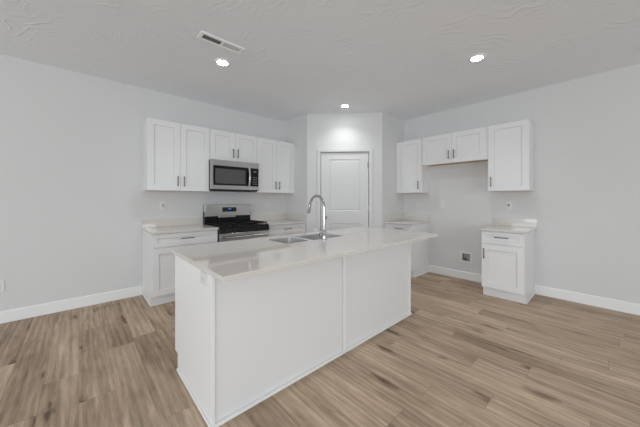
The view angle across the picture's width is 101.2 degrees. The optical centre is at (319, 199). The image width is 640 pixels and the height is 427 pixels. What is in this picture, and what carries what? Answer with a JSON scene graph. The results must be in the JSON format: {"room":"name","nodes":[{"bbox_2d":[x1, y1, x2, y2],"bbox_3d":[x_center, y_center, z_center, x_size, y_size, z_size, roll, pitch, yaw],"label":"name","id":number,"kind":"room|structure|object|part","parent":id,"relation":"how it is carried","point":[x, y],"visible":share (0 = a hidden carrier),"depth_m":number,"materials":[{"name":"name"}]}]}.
{"room":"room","nodes":[
{"label":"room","id":0,"kind":"room"},
{"bbox_2d":[0,54,284,310],"bbox_3d":[-3.016,-0.116,3.038,9.700,2.780,0.100,0,0,-42],"label":"wall","id":1,"kind":"structure","parent":0,"point":[74,203],"depth_m":3.13,"materials":[{"name":"white paint"}]},
{"bbox_2d":[0,280,4,291],"bbox_3d":[-3.300,0.892,2.705,0.074,0.120,0.009,0,0,-42],"label":"wall outlet","id":2,"kind":"object","parent":1,"relation":"attached to","point":[2,282],"visible":1,"depth_m":2.72,"materials":[{"name":"white plastic"}]},
{"bbox_2d":[0,285,142,323],"bbox_3d":[-4.436,1.212,1.666,5.552,0.122,0.014,0,0,-42],"label":"baseboard","id":3,"kind":"structure","parent":1,"relation":"attached to","point":[67,304],"depth_m":3.03,"materials":[{"name":"white paint"}]},
{"bbox_2d":[160,202,165,209],"bbox_3d":[-2.206,0.087,3.699,0.074,0.120,0.012,0,0,-42],"label":"wall outlet","id":4,"kind":"object","parent":1,"relation":"attached to","point":[162,204],"visible":1,"depth_m":3.70,"materials":[{"name":"white plastic"}]},
{"bbox_2d":[142,217,202,227],"bbox_3d":[-2.099,0.318,3.791,0.786,0.115,0.020,0,0,-42],"label":"backsplash","id":5,"kind":"structure","parent":1,"relation":"attached to","point":[146,223],"depth_m":3.76,"materials":[{"name":"stone"}]},
{"bbox_2d":[143,117,209,191],"bbox_3d":[-1.988,-0.587,3.689,0.777,0.927,0.320,0,0,-42],"label":"upper cabinet","id":6,"kind":"object","parent":1,"relation":"attached to","point":[176,156],"visible":1,"depth_m":3.55,"materials":[{"name":"white paint"}]},
{"bbox_3d":[-2.055,-0.586,3.471,0.380,0.921,0.019,0,0,-42],"label":"door","id":7,"kind":"part","parent":6,"relation":"part of","materials":[{"name":"white paint"}]},
{"bbox_3d":[-1.768,-0.586,3.732,0.390,0.921,0.019,0,0,-42],"label":"door","id":8,"kind":"part","parent":6,"relation":"part of","materials":[{"name":"white paint"}]},
{"bbox_2d":[210,129,256,163],"bbox_3d":[-1.417,-0.821,4.210,0.766,0.458,0.320,0,0,-42],"label":"upper cabinet","id":9,"kind":"object","parent":1,"relation":"attached to","point":[229,146],"visible":0.84,"depth_m":4.09,"materials":[{"name":"white paint"}]},
{"bbox_3d":[-1.478,-0.820,3.997,0.380,0.452,0.019,0,0,-42],"label":"door","id":10,"kind":"part","parent":9,"relation":"part of","materials":[{"name":"white paint"}]},
{"bbox_2d":[209,159,258,191],"bbox_3d":[-1.388,-0.362,4.153,0.770,0.454,0.441,0,0,-42],"label":"microwave","id":11,"kind":"object","parent":9,"relation":"attached to","point":[224,175],"visible":0.96,"depth_m":4.00,"materials":[{"name":"silver metal"}]},
{"bbox_3d":[-1.336,-0.361,4.003,0.583,0.288,0.027,0,0,-42],"label":"door glass","id":12,"kind":"part","parent":11,"relation":"part of","materials":[{"name":"black glass"}]},
{"bbox_3d":[-1.400,-0.139,4.166,0.750,0.010,0.290,0,0,-42],"label":"vent panel","id":13,"kind":"part","parent":11,"relation":"part of","materials":[{"name":"black"}]},
{"bbox_3d":[-1.111,-0.362,4.147,0.030,0.304,0.059,0,0,-42],"label":"handle","id":14,"kind":"part","parent":11,"relation":"part of","materials":[{"name":"silver metal"}]},
{"bbox_3d":[-1.065,-0.361,4.250,0.142,0.288,0.030,0,0,-42],"label":"control panel","id":15,"kind":"part","parent":11,"relation":"part of","materials":[{"name":"black glass"}]},
{"bbox_3d":[-1.061,-0.373,4.252,0.152,0.432,0.034,0,0,-42],"label":"steel trim","id":16,"kind":"part","parent":11,"relation":"part of","materials":[{"name":"grey metal"}]},
{"bbox_3d":[-1.196,-0.820,4.254,0.377,0.452,0.019,0,0,-42],"label":"door","id":17,"kind":"part","parent":9,"relation":"part of","materials":[{"name":"white paint"}]},
{"bbox_2d":[250,213,284,220],"bbox_3d":[-0.954,0.318,4.834,0.766,0.115,0.020,0,0,-42],"label":"backsplash","id":18,"kind":"structure","parent":1,"relation":"attached to","point":[259,217],"depth_m":4.82,"materials":[{"name":"stone"}]},
{"bbox_2d":[249,137,293,192],"bbox_3d":[-0.848,-0.587,4.729,0.770,0.927,0.320,0,0,-42],"label":"upper cabinet","id":19,"kind":"object","parent":1,"relation":"attached to","point":[275,159],"visible":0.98,"depth_m":4.62,"materials":[{"name":"white paint"}]},
{"bbox_3d":[-0.911,-0.586,4.514,0.380,0.921,0.019,0,0,-42],"label":"door","id":20,"kind":"part","parent":19,"relation":"part of","materials":[{"name":"white paint"}]},
{"bbox_3d":[-0.627,-0.586,4.772,0.382,0.921,0.019,0,0,-42],"label":"door","id":21,"kind":"part","parent":19,"relation":"part of","materials":[{"name":"white paint"}]},
{"bbox_2d":[285,114,306,232],"bbox_3d":[-0.414,-0.116,4.886,0.100,2.780,0.673,0,0,-42],"label":"wall","id":22,"kind":"structure","parent":0,"point":[295,129],"depth_m":4.79,"materials":[{"name":"white paint"}]},
{"bbox_2d":[0,272,639,426],"bbox_3d":[0.049,1.314,-0.325,9.700,0.080,9.200,0,0,-42],"label":"floor","id":23,"kind":"structure","parent":0,"point":[464,356],"depth_m":1.94,"materials":[{"name":"brown wood"}]},
{"bbox_2d":[142,230,217,306],"bbox_3d":[-1.884,0.839,3.555,0.779,0.869,0.658,0,0,-42],"label":"base cabinet","id":24,"kind":"object","parent":23,"relation":"on","point":[158,262],"visible":0.44,"depth_m":3.21,"materials":[{"name":"white paint"}]},
{"bbox_3d":[-1.830,0.862,3.218,0.380,0.567,0.019,0,0,-42],"label":"door","id":25,"kind":"part","parent":24,"relation":"part of","materials":[{"name":"white paint"}]},
{"bbox_2d":[142,217,218,234],"bbox_3d":[-1.888,0.333,3.559,0.786,0.143,0.647,0,0,-42],"label":"countertop","id":26,"kind":"structure","parent":24,"relation":"on","point":[187,224],"depth_m":3.61,"materials":[{"name":"stone"}]},
{"bbox_3d":[-1.689,0.492,3.347,0.764,0.158,0.019,0,0,-42],"label":"drawer","id":27,"kind":"part","parent":24,"relation":"part of","materials":[{"name":"white paint"}]},
{"bbox_2d":[203,204,269,241],"bbox_3d":[-1.272,0.674,4.041,0.766,1.200,0.741,0,0,-42],"label":"gas range","id":28,"kind":"object","parent":23,"relation":"on","point":[233,221],"visible":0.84,"depth_m":4.03,"materials":[{"name":"silver metal"}]},
{"bbox_2d":[205,223,268,228],"bbox_3d":[-1.277,0.382,4.046,0.766,0.021,0.602,0,0,-42],"label":"cooktop","id":29,"kind":"object","parent":28,"relation":"in","point":[228,225],"depth_m":3.82,"materials":[{"name":"black metal"}]},
{"bbox_3d":[-1.083,0.745,3.833,0.760,0.558,0.057,0,0,-42],"label":"oven door","id":30,"kind":"part","parent":28,"relation":"part of","materials":[{"name":"silver metal"}]},
{"bbox_3d":[-1.043,0.519,3.790,0.666,0.027,0.061,0,0,-42],"label":"handle","id":31,"kind":"part","parent":28,"relation":"part of","materials":[{"name":"silver metal"}]},
{"bbox_2d":[269,223,304,236],"bbox_3d":[-0.739,0.839,4.599,0.762,0.869,0.658,0,0,-42],"label":"base cabinet","id":32,"kind":"object","parent":23,"relation":"on","point":[286,229],"visible":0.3,"depth_m":4.37,"materials":[{"name":"white paint"}]},
{"bbox_2d":[250,213,305,225],"bbox_3d":[-0.743,0.333,4.603,0.766,0.143,0.647,0,0,-42],"label":"countertop","id":33,"kind":"structure","parent":32,"relation":"on","point":[283,218],"depth_m":4.75,"materials":[{"name":"stone"}]},
{"bbox_2d":[175,242,411,426],"bbox_3d":[-0.066,0.839,2.489,2.197,0.869,0.824,0,0,-42],"label":"kitchen island","id":34,"kind":"object","parent":23,"relation":"on","point":[239,343],"visible":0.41,"depth_m":1.81,"materials":[{"name":"white paint"}]},
{"bbox_3d":[-0.850,0.839,1.745,0.019,0.869,0.760,0,0,-42],"label":"panel","id":35,"kind":"part","parent":34,"relation":"part of","materials":[{"name":"white paint"}]},
{"bbox_2d":[200,271,207,286],"bbox_3d":[-0.680,0.462,1.538,0.009,0.072,0.116,0,0,-42],"label":"wall outlet","id":36,"kind":"object","parent":34,"relation":"attached to","point":[203,276],"visible":1,"depth_m":1.53,"materials":[{"name":"white plastic"}]},
{"bbox_3d":[-0.024,1.264,2.442,2.197,0.019,0.698,0,0,-42],"label":"shoe molding","id":37,"kind":"part","parent":34,"relation":"part of","materials":[{"name":"white paint"}]},
{"bbox_2d":[168,227,437,281],"bbox_3d":[0.054,0.390,2.488,2.406,0.028,1.067,0,0,-42],"label":"island countertop","id":38,"kind":"structure","parent":34,"relation":"on","point":[225,261],"depth_m":1.99,"materials":[{"name":"stone"}]},
{"bbox_2d":[270,233,340,242],"bbox_3d":[-0.121,0.479,2.625,0.744,0.200,0.317,0,0,-42],"label":"sink","id":39,"kind":"object","parent":38,"relation":"in","point":[314,236],"visible":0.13,"depth_m":2.65,"materials":[{"name":"silver metal"}]},
{"bbox_2d":[270,237,308,242],"bbox_3d":[-0.297,0.479,2.465,0.268,0.200,0.317,0,0,-42],"label":"basin","id":40,"kind":"object","parent":39,"relation":"in","point":[289,239],"depth_m":2.60,"materials":[{"name":"silver metal"}]},
{"bbox_2d":[296,233,340,239],"bbox_3d":[-0.003,0.479,2.733,0.424,0.200,0.317,0,0,-42],"label":"basin","id":41,"kind":"object","parent":39,"relation":"in","point":[315,236],"depth_m":2.88,"materials":[{"name":"silver metal"}]},
{"bbox_2d":[307,195,326,239],"bbox_3d":[-0.055,0.163,2.536,0.109,0.426,0.273,0,0,-42],"label":"faucet","id":42,"kind":"object","parent":38,"relation":"on","point":[323,234],"visible":1,"depth_m":2.47,"materials":[{"name":"silver metal"}]},
{"bbox_3d":[0.747,0.839,3.200,0.019,0.869,0.760,0,0,-42],"label":"panel","id":43,"kind":"part","parent":34,"relation":"part of","materials":[{"name":"white paint"}]},
{"bbox_2d":[386,223,428,277],"bbox_3d":[1.529,0.839,4.613,0.658,0.869,0.490,0,0,-42],"label":"base cabinet","id":44,"kind":"object","parent":23,"relation":"on","point":[419,249],"visible":0.48,"depth_m":4.43,"materials":[{"name":"white paint"}]},
{"bbox_3d":[1.315,0.492,4.424,0.019,0.158,0.475,0,0,-42],"label":"drawer","id":45,"kind":"part","parent":44,"relation":"part of","materials":[{"name":"white paint"}]},
{"bbox_2d":[385,214,429,224],"bbox_3d":[1.534,0.333,4.616,0.647,0.143,0.494,0,0,-42],"label":"countertop","id":46,"kind":"structure","parent":44,"relation":"on","point":[406,219],"depth_m":4.71,"materials":[{"name":"stone"}]},
{"bbox_2d":[482,230,534,303],"bbox_3d":[2.522,0.839,3.523,0.658,0.869,0.470,0,0,-42],"label":"base cabinet","id":47,"kind":"object","parent":23,"relation":"on","point":[507,258],"visible":0.95,"depth_m":3.33,"materials":[{"name":"white paint"}]},
{"bbox_3d":[2.308,0.492,3.334,0.019,0.158,0.455,0,0,-42],"label":"drawer","id":48,"kind":"part","parent":47,"relation":"part of","materials":[{"name":"white paint"}]},
{"bbox_3d":[2.308,0.862,3.334,0.019,0.567,0.455,0,0,-42],"label":"door","id":49,"kind":"part","parent":47,"relation":"part of","materials":[{"name":"white paint"}]},
{"bbox_2d":[480,217,536,233],"bbox_3d":[2.530,0.333,3.523,0.647,0.143,0.496,0,0,-42],"label":"countertop","id":50,"kind":"structure","parent":47,"relation":"on","point":[511,225],"depth_m":3.59,"materials":[{"name":"stone"}]},
{"bbox_2d":[0,0,639,121],"bbox_3d":[0.049,-1.546,-0.325,9.700,0.080,9.200,0,0,-42],"label":"ceiling","id":51,"kind":"structure","parent":0,"point":[404,60],"depth_m":2.55,"materials":[{"name":"white paint"}]},
{"bbox_2d":[197,31,244,54],"bbox_3d":[-0.942,-1.499,2.526,0.420,0.014,0.132,0,0,-42],"label":"ceiling vent","id":52,"kind":"object","parent":51,"relation":"in","point":[203,36],"visible":1,"depth_m":2.51,"materials":[{"name":"white metal"}]},
{"bbox_2d":[214,58,229,65],"bbox_3d":[-1.066,-1.500,2.876,0.164,0.012,0.164,0,0,-42],"label":"recessed light","id":53,"kind":"object","parent":51,"relation":"in","point":[219,61],"visible":1,"depth_m":2.87,"materials":[{"name":"white glass"}]},
{"bbox_2d":[340,104,349,107],"bbox_3d":[0.399,-1.500,4.203,0.164,0.012,0.164,0,0,-42],"label":"recessed light","id":54,"kind":"object","parent":51,"relation":"in","point":[341,105],"visible":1,"depth_m":4.17,"materials":[{"name":"white glass"}]},
{"bbox_2d":[468,53,485,61],"bbox_3d":[1.663,-1.500,2.785,0.164,0.012,0.164,0,0,-42],"label":"recessed light","id":55,"kind":"object","parent":51,"relation":"in","point":[477,57],"visible":1,"depth_m":2.77,"materials":[{"name":"white glass"}]},
{"bbox_2d":[307,112,381,232],"bbox_3d":[0.426,-0.116,4.617,1.298,2.780,0.100,0,0,3],"label":"wall","id":56,"kind":"structure","parent":0,"point":[325,130],"depth_m":4.57,"materials":[{"name":"white paint"}]},
{"bbox_2d":[321,152,368,230],"bbox_3d":[0.433,0.219,4.564,0.831,2.085,0.099,0,0,3],"label":"door","id":57,"kind":"structure","parent":56,"relation":"in","point":[344,176],"depth_m":4.58,"materials":[{"name":"white paint"}]},
{"bbox_2d":[317,148,372,230],"bbox_3d":[0.431,0.190,4.608,0.960,2.168,0.116,0,0,3],"label":"trim","id":58,"kind":"structure","parent":56,"relation":"attached to","point":[319,150],"depth_m":4.56,"materials":[{"name":"white paint"}]},
{"bbox_2d":[382,112,403,228],"bbox_3d":[1.305,-0.116,4.811,0.724,2.780,0.100,0,0,-42],"label":"wall","id":59,"kind":"structure","parent":0,"point":[392,127],"depth_m":4.70,"materials":[{"name":"white paint"}]},
{"bbox_2d":[404,64,639,303],"bbox_3d":[3.596,-0.116,2.908,0.100,2.780,9.000,0,0,-42],"label":"wall","id":60,"kind":"structure","parent":0,"point":[584,201],"depth_m":3.34,"materials":[{"name":"white paint"}]},
{"bbox_2d":[396,138,428,192],"bbox_3d":[1.653,-0.587,4.727,0.320,0.927,0.490,0,0,-42],"label":"upper cabinet","id":61,"kind":"object","parent":60,"relation":"attached to","point":[411,176],"visible":0.99,"depth_m":4.63,"materials":[{"name":"white paint"}]},
{"bbox_2d":[405,214,429,220],"bbox_3d":[1.766,0.318,4.827,0.020,0.115,0.494,0,0,-42],"label":"backsplash","id":62,"kind":"structure","parent":60,"relation":"attached to","point":[421,217],"depth_m":4.78,"materials":[{"name":"stone"}]},
{"bbox_2d":[422,126,487,166],"bbox_3d":[2.147,-0.815,4.186,0.320,0.470,0.972,0,0,-42],"label":"upper cabinet","id":63,"kind":"object","parent":60,"relation":"attached to","point":[466,146],"visible":0.97,"depth_m":4.05,"materials":[{"name":"white paint"}]},
{"bbox_3d":[1.899,-0.814,4.286,0.019,0.464,0.472,0,0,-42],"label":"door","id":64,"kind":"part","parent":63,"relation":"part of","materials":[{"name":"white paint"}]},
{"bbox_3d":[2.178,-0.592,4.215,0.234,0.003,0.935,0,0,-42],"label":"panel","id":65,"kind":"part","parent":63,"relation":"part of","materials":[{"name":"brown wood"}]},
{"bbox_3d":[2.217,-0.814,3.937,0.019,0.464,0.466,0,0,-42],"label":"door","id":66,"kind":"part","parent":63,"relation":"part of","materials":[{"name":"white paint"}]},
{"bbox_2d":[429,265,481,282],"bbox_3d":[2.264,1.212,4.284,0.014,0.122,1.001,0,0,-42],"label":"baseboard","id":67,"kind":"structure","parent":60,"relation":"attached to","point":[475,277],"depth_m":4.31,"materials":[{"name":"white paint"}]},
{"bbox_2d":[460,251,471,263],"bbox_3d":[2.365,0.921,4.234,0.074,0.176,0.176,0,0,-42],"label":"water supply box","id":68,"kind":"object","parent":60,"relation":"attached to","point":[466,257],"visible":1,"depth_m":4.25,"materials":[{"name":"white plastic"}]},
{"bbox_2d":[506,201,511,208],"bbox_3d":[2.718,0.077,3.790,0.010,0.120,0.074,0,0,-42],"label":"wall outlet","id":69,"kind":"object","parent":60,"relation":"attached to","point":[508,203],"visible":1,"depth_m":3.78,"materials":[{"name":"white plastic"}]},
{"bbox_2d":[488,119,533,191],"bbox_3d":[2.634,-0.587,3.652,0.320,0.927,0.472,0,0,-42],"label":"upper cabinet","id":70,"kind":"object","parent":60,"relation":"attached to","point":[511,144],"visible":1,"depth_m":3.55,"materials":[{"name":"white paint"}]},
{"bbox_2d":[494,217,536,227],"bbox_3d":[2.761,0.318,3.734,0.020,0.115,0.496,0,0,-42],"label":"backsplash","id":71,"kind":"structure","parent":60,"relation":"attached to","point":[519,222],"depth_m":3.71,"materials":[{"name":"stone"}]},
{"bbox_2d":[535,285,639,315],"bbox_3d":[4.749,1.212,1.557,0.014,0.122,5.450,0,0,-42],"label":"baseboard","id":72,"kind":"structure","parent":60,"relation":"attached to","point":[612,304],"depth_m":3.17,"materials":[{"name":"white paint"}]}
]}

